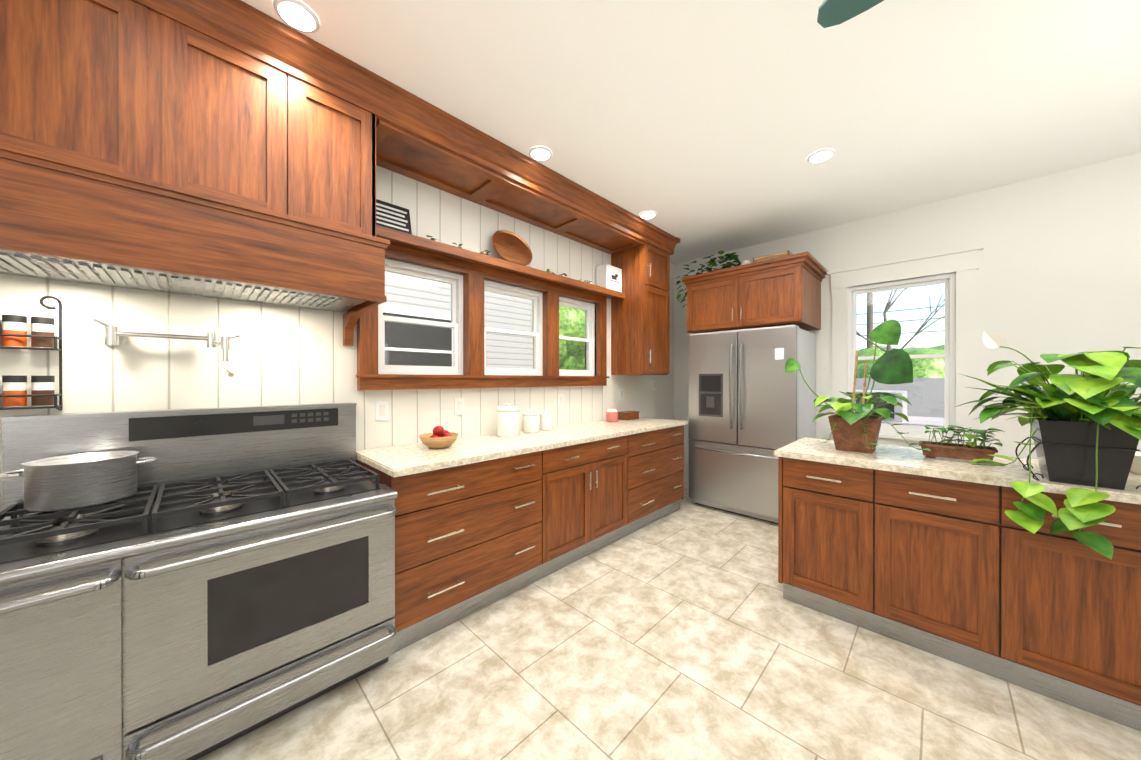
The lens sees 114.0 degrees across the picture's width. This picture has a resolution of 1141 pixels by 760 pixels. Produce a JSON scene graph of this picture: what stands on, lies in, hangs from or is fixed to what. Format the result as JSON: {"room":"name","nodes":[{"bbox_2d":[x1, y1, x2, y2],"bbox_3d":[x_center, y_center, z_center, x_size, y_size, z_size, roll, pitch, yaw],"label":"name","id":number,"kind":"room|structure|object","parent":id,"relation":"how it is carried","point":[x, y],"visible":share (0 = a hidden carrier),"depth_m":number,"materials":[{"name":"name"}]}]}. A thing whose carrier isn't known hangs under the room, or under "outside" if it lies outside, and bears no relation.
{"room":"kitchen","nodes":[
{"label":"kitchen","id":0,"kind":"room"},
{"bbox_2d":[0,165,673,511],"bbox_3d":[-1.163,-0.095,2.426,0.150,2.830,7.320,0,0,45],"label":"wall","id":1,"kind":"structure","parent":0,"point":[283,355],"depth_m":1.95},
{"bbox_2d":[0,296,61,410],"bbox_3d":[-2.096,-0.102,1.319,0.083,0.448,0.332,0,0,45],"label":"spice rack","id":2,"kind":"object","parent":1,"relation":"attached to","point":[14,335],"visible":0.96,"depth_m":1.38,"materials":[{"name":"black metal"}]},
{"bbox_2d":[0,0,311,255],"bbox_3d":[-1.668,-1.023,1.499,0.427,0.689,0.918,0,0,45],"label":"upper cabinet","id":3,"kind":"object","parent":1,"relation":"attached to","point":[238,150],"depth_m":1.33,"materials":[{"name":"brown wood"}]},
{"bbox_2d":[93,319,240,376],"bbox_3d":[-1.728,-0.128,1.613,0.449,0.230,0.139,0,0,-26],"label":"pot filler","id":4,"kind":"object","parent":1,"relation":"attached to","point":[113,335],"visible":1,"depth_m":1.61,"materials":[{"name":"silver metal"}]},
{"bbox_2d":[296,76,379,267],"bbox_3d":[-1.291,-1.024,1.881,0.427,0.689,0.431,0,0,45],"label":"upper cabinet","id":5,"kind":"object","parent":1,"relation":"attached to","point":[345,128],"depth_m":1.76,"materials":[{"name":"brown wood"}]},
{"bbox_2d":[376,401,388,420],"bbox_3d":[-1.171,0.190,2.307,0.010,0.120,0.075,0,0,45],"label":"electrical outlet","id":6,"kind":"object","parent":1,"relation":"attached to","point":[382,410],"visible":1,"depth_m":2.30,"materials":[{"name":"white plastic"}]},
{"bbox_2d":[455,398,463,414],"bbox_3d":[-0.802,0.190,2.680,0.010,0.120,0.075,0,0,45],"label":"electrical outlet","id":7,"kind":"object","parent":1,"relation":"attached to","point":[459,406],"visible":1,"depth_m":2.67,"materials":[{"name":"white plastic"}]},
{"bbox_2d":[356,242,608,389],"bbox_3d":[-0.497,-0.396,3.046,0.225,0.910,2.320,0,0,45],"label":"window band","id":8,"kind":"object","parent":1,"relation":"in","point":[469,287],"visible":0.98,"depth_m":2.72,"materials":[{"name":"brown wood"}]},
{"bbox_2d":[360,76,647,255],"bbox_3d":[-0.279,-1.425,2.905,0.427,0.167,2.450,0,0,45],"label":"soffit","id":9,"kind":"object","parent":1,"relation":"attached to","point":[418,142],"depth_m":2.47,"materials":[{"name":"brown wood"}]},
{"bbox_2d":[558,394,563,406],"bbox_3d":[-0.088,0.188,3.402,0.010,0.120,0.075,0,0,45],"label":"electrical outlet","id":10,"kind":"object","parent":1,"relation":"attached to","point":[560,400],"visible":1,"depth_m":3.40,"materials":[{"name":"white plastic"}]},
{"bbox_2d":[619,389,623,399],"bbox_3d":[0.558,0.156,4.057,0.010,0.120,0.075,0,0,45],"label":"electrical outlet","id":11,"kind":"object","parent":1,"relation":"attached to","point":[621,394],"visible":1,"depth_m":4.05,"materials":[{"name":"white plastic"}]},
{"bbox_2d":[608,240,671,374],"bbox_3d":[0.748,-0.713,3.952,0.418,1.319,0.480,0,0,45],"label":"upper cabinet","id":12,"kind":"object","parent":1,"relation":"attached to","point":[640,313],"depth_m":3.78,"materials":[{"name":"brown wood"}]},
{"bbox_2d":[653,380,655,389],"bbox_3d":[1.029,0.065,4.534,0.010,0.120,0.075,0,0,45],"label":"electrical outlet","id":13,"kind":"object","parent":1,"relation":"attached to","point":[654,384],"visible":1,"depth_m":4.52,"materials":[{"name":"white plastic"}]},
{"bbox_2d":[376,199,411,233],"bbox_3d":[-1.117,-0.996,2.307,0.067,0.220,0.240,0,0,45],"label":"sign","id":14,"kind":"object","parent":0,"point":[392,216],"visible":0.58,"depth_m":2.31,"materials":[{"name":"black"}]},
{"bbox_2d":[426,235,591,282],"bbox_3d":[-0.320,-0.910,3.003,0.118,0.047,1.770,0,0,45],"label":"garland","id":15,"kind":"object","parent":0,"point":[488,251],"visible":0.6,"depth_m":2.67,"materials":[{"name":"green plant"}]},
{"bbox_2d":[492,230,531,265],"bbox_3d":[-0.450,-1.036,2.913,0.094,0.289,0.380,0,0,45],"label":"plate","id":16,"kind":"object","parent":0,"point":[510,246],"visible":0.9,"depth_m":2.91,"materials":[{"name":"brown wood"}]},
{"bbox_2d":[596,264,621,291],"bbox_3d":[0.395,-1.014,3.773,0.132,0.250,0.250,0,0,45],"label":"box","id":17,"kind":"object","parent":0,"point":[608,276],"visible":0.92,"depth_m":3.70,"materials":[{"name":"white cardboard"}]},
{"bbox_2d":[197,482,1140,759],"bbox_3d":[0.758,1.355,0.532,5.550,0.060,7.320,0,0,45],"label":"floor","id":18,"kind":"structure","parent":0,"point":[685,632],"depth_m":1.59,"materials":[{"name":"tile"}]},
{"bbox_2d":[0,402,397,759],"bbox_3d":[-1.444,0.727,1.480,0.742,1.190,1.218,0,0,45],"label":"range","id":19,"kind":"object","parent":18,"relation":"on","point":[221,577],"visible":0.96,"depth_m":1.32,"materials":[{"name":"silver metal"}]},
{"bbox_2d":[0,451,156,511],"bbox_3d":[-1.773,0.362,1.354,0.262,0.158,0.352,0,0,45],"label":"stock pot","id":20,"kind":"object","parent":19,"relation":"on","point":[67,482],"visible":1,"depth_m":1.28,"materials":[{"name":"silver metal"}]},
{"bbox_2d":[356,449,551,652],"bbox_3d":[-0.713,0.888,2.332,0.616,0.865,1.007,0,0,45],"label":"base cabinet","id":21,"kind":"object","parent":18,"relation":"on","point":[482,521],"depth_m":2.04,"materials":[{"name":"brown wood"}]},
{"bbox_2d":[356,417,686,476],"bbox_3d":[-0.048,0.436,2.984,0.646,0.035,2.870,0,0,45],"label":"countertop","id":22,"kind":"structure","parent":21,"relation":"on","point":[402,460],"depth_m":2.34,"materials":[{"name":"beige stone"}]},
{"bbox_2d":[419,426,458,448],"bbox_3d":[-0.820,0.352,2.312,0.236,0.135,0.236,0,0,45],"label":"fruit bowl","id":23,"kind":"object","parent":22,"relation":"on","point":[439,437],"visible":1,"depth_m":2.25,"materials":[{"name":"brown wood"}]},
{"bbox_2d":[497,403,525,436],"bbox_3d":[-0.470,0.297,2.795,0.172,0.242,0.172,0,0,39],"label":"canister","id":24,"kind":"object","parent":22,"relation":"on","point":[508,419],"depth_m":2.73,"materials":[{"name":"white ceramic"}]},
{"bbox_2d":[526,409,544,432],"bbox_3d":[-0.315,0.324,2.980,0.134,0.187,0.134,0,0,39],"label":"canister","id":25,"kind":"object","parent":22,"relation":"on","point":[535,423],"depth_m":2.93,"materials":[{"name":"white ceramic"}]},
{"bbox_2d":[545,411,552,430],"bbox_3d":[-0.203,0.336,3.108,0.108,0.162,0.108,0,0,39],"label":"canister","id":26,"kind":"object","parent":22,"relation":"on","point":[548,416],"depth_m":3.06,"materials":[{"name":"white ceramic"}]},
{"bbox_2d":[606,409,617,421],"bbox_3d":[0.416,0.354,3.706,0.120,0.125,0.120,0,0,45],"label":"jar","id":27,"kind":"object","parent":22,"relation":"on","point":[611,415],"visible":1,"depth_m":3.66,"materials":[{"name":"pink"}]},
{"bbox_2d":[618,411,639,419],"bbox_3d":[0.612,0.376,3.933,0.130,0.080,0.230,0,0,45],"label":"box","id":28,"kind":"object","parent":22,"relation":"on","point":[627,415],"visible":0.86,"depth_m":3.87,"materials":[{"name":"brown wood"}]},
{"bbox_2d":[552,437,631,572],"bbox_3d":[-0.071,0.886,2.983,0.616,0.865,0.945,0,0,45],"label":"base cabinet","id":29,"kind":"object","parent":18,"relation":"on","point":[592,482],"depth_m":2.76,"materials":[{"name":"brown wood"}]},
{"bbox_2d":[632,425,683,532],"bbox_3d":[0.578,0.885,3.640,0.616,0.865,1.027,0,0,45],"label":"base cabinet","id":30,"kind":"object","parent":18,"relation":"on","point":[658,455],"depth_m":3.43,"materials":[{"name":"brown wood"}]},
{"bbox_2d":[689,325,815,523],"bbox_3d":[1.832,0.417,3.788,1.000,1.800,0.814,0,0,45],"label":"refrigerator","id":31,"kind":"object","parent":18,"relation":"on","point":[752,409],"visible":0.9,"depth_m":3.51,"materials":[{"name":"grey metal"}]},
{"bbox_2d":[778,457,853,624],"bbox_3d":[1.653,0.888,2.275,0.512,0.865,0.619,0,0,45],"label":"base cabinet","id":32,"kind":"object","parent":18,"relation":"on","point":[816,500],"depth_m":2.10,"materials":[{"name":"brown wood"}]},
{"bbox_2d":[854,469,973,668],"bbox_3d":[1.942,0.889,1.990,0.556,0.865,0.619,0,0,45],"label":"base cabinet","id":33,"kind":"object","parent":18,"relation":"on","point":[947,559],"depth_m":1.81,"materials":[{"name":"brown wood"}]},
{"bbox_2d":[974,485,1140,731],"bbox_3d":[2.246,0.889,1.689,0.556,0.865,0.619,0,0,45],"label":"base cabinet","id":34,"kind":"object","parent":18,"relation":"on","point":[1057,618],"depth_m":1.51,"materials":[{"name":"brown wood"}]},
{"bbox_2d":[774,437,1140,504],"bbox_3d":[2.545,0.440,1.406,3.031,0.035,0.700,0,0,45],"label":"countertop","id":35,"kind":"structure","parent":34,"relation":"on","point":[891,459],"depth_m":1.83,"materials":[{"name":"beige stone"}]},
{"bbox_2d":[785,319,929,453],"bbox_3d":[1.690,0.034,2.240,0.700,0.771,0.558,0,0,45],"label":"plant","id":36,"kind":"object","parent":35,"relation":"on","point":[858,430],"visible":1,"depth_m":2.15,"materials":[{"name":"plant"}]},
{"bbox_2d":[919,425,1003,462],"bbox_3d":[2.040,0.332,1.941,0.314,0.176,0.227,0,0,45],"label":"potted plant","id":37,"kind":"object","parent":35,"relation":"on","point":[968,450],"visible":1,"depth_m":1.93,"materials":[{"name":"plant"}]},
{"bbox_2d":[954,331,1140,559],"bbox_3d":[2.150,0.215,1.513,0.814,0.862,0.707,0,0,45],"label":"pothos plant","id":38,"kind":"object","parent":35,"relation":"on","point":[1085,429],"visible":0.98,"depth_m":1.47,"materials":[{"name":"green leaf"},{"name":"soil"},{"name":"black plastic"}]},
{"bbox_2d":[1130,451,1140,474],"bbox_3d":[2.592,0.358,1.641,0.279,0.126,0.279,0,0,45],"label":"bowl","id":39,"kind":"object","parent":35,"relation":"on","point":[1136,466],"visible":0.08,"depth_m":1.64,"materials":[{"name":"white ceramic"}]},
{"bbox_2d":[241,0,1140,263],"bbox_3d":[0.758,-1.535,0.525,5.550,0.060,7.320,0,0,45],"label":"ceiling","id":40,"kind":"structure","parent":0,"point":[703,128],"depth_m":1.94,"materials":[{"name":"white paint"}]},
{"bbox_2d":[273,0,319,32],"bbox_3d":[-1.127,-1.501,1.529,0.156,0.011,0.156,0,0,45],"label":"recessed light","id":41,"kind":"object","parent":40,"relation":"in","point":[299,15],"visible":1,"depth_m":1.52,"materials":[{"name":"white plastic"}]},
{"bbox_2d":[529,146,551,160],"bbox_3d":[-0.200,-1.504,2.469,0.156,0.011,0.156,0,0,45],"label":"recessed light","id":42,"kind":"object","parent":40,"relation":"in","point":[540,153],"visible":1,"depth_m":2.45,"materials":[{"name":"white plastic"}]},
{"bbox_2d":[639,211,656,218],"bbox_3d":[0.706,-1.506,3.387,0.156,0.011,0.156,0,0,45],"label":"recessed light","id":43,"kind":"object","parent":40,"relation":"in","point":[647,214],"visible":1,"depth_m":3.37,"materials":[{"name":"white plastic"}]},
{"bbox_2d":[807,148,834,162],"bbox_3d":[1.682,-1.504,2.493,0.156,0.011,0.156,0,0,45],"label":"recessed light","id":44,"kind":"object","parent":40,"relation":"in","point":[821,155],"visible":1,"depth_m":2.48,"materials":[{"name":"white plastic"}]},
{"bbox_2d":[817,0,883,27],"bbox_3d":[1.152,-1.121,0.814,1.055,0.769,1.175,0,0,45],"label":"ceiling fan","id":45,"kind":"object","parent":40,"relation":"hanging from","point":[833,12],"visible":1,"depth_m":1.17,"materials":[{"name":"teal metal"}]},
{"bbox_2d":[674,153,1140,482],"bbox_3d":[3.330,-0.096,3.027,5.400,2.830,0.150,0,0,45],"label":"wall","id":46,"kind":"structure","parent":0,"point":[1059,271],"depth_m":2.83,"materials":[{"name":"white paint"}]},
{"bbox_2d":[682,251,826,333],"bbox_3d":[1.866,-0.792,3.790,1.138,0.573,0.811,0,0,45],"label":"upper cabinet","id":47,"kind":"object","parent":46,"relation":"attached to","point":[781,291],"visible":1,"depth_m":3.49,"materials":[{"name":"brown wood"}]},
{"bbox_2d":[676,251,740,306],"bbox_3d":[1.490,-1.065,4.031,0.630,0.539,0.560,0,0,45],"label":"ivy","id":48,"kind":"object","parent":47,"relation":"on","point":[731,256],"visible":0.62,"depth_m":3.92,"materials":[{"name":"plant"}]},
{"bbox_2d":[741,260,749,264],"bbox_3d":[1.773,-1.139,3.753,0.098,0.120,0.100,0,0,45],"label":"jar","id":49,"kind":"object","parent":47,"relation":"on","point":[744,262],"visible":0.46,"depth_m":3.71,"materials":[{"name":"white ceramic"}]},
{"bbox_2d":[753,250,792,262],"bbox_3d":[1.941,-1.131,3.546,0.310,0.105,0.180,0,0,45],"label":"crate","id":50,"kind":"object","parent":47,"relation":"on","point":[772,256],"visible":0.29,"depth_m":3.47,"materials":[{"name":"brown wood"}]},
{"bbox_2d":[827,245,983,447],"bbox_3d":[2.957,-0.225,3.353,1.030,1.685,0.210,0,0,45],"label":"window","id":51,"kind":"structure","parent":46,"relation":"in","point":[959,356],"depth_m":3.19,"materials":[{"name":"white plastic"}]},
{"label":"outside","id":52,"kind":"structure","parent":0,"visible":0},
{"bbox_2d":[383,271,944,426],"bbox_3d":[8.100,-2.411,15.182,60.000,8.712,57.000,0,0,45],"label":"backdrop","id":53,"kind":"structure","parent":52,"point":[404,282],"depth_m":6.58,"materials":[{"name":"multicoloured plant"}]}
]}

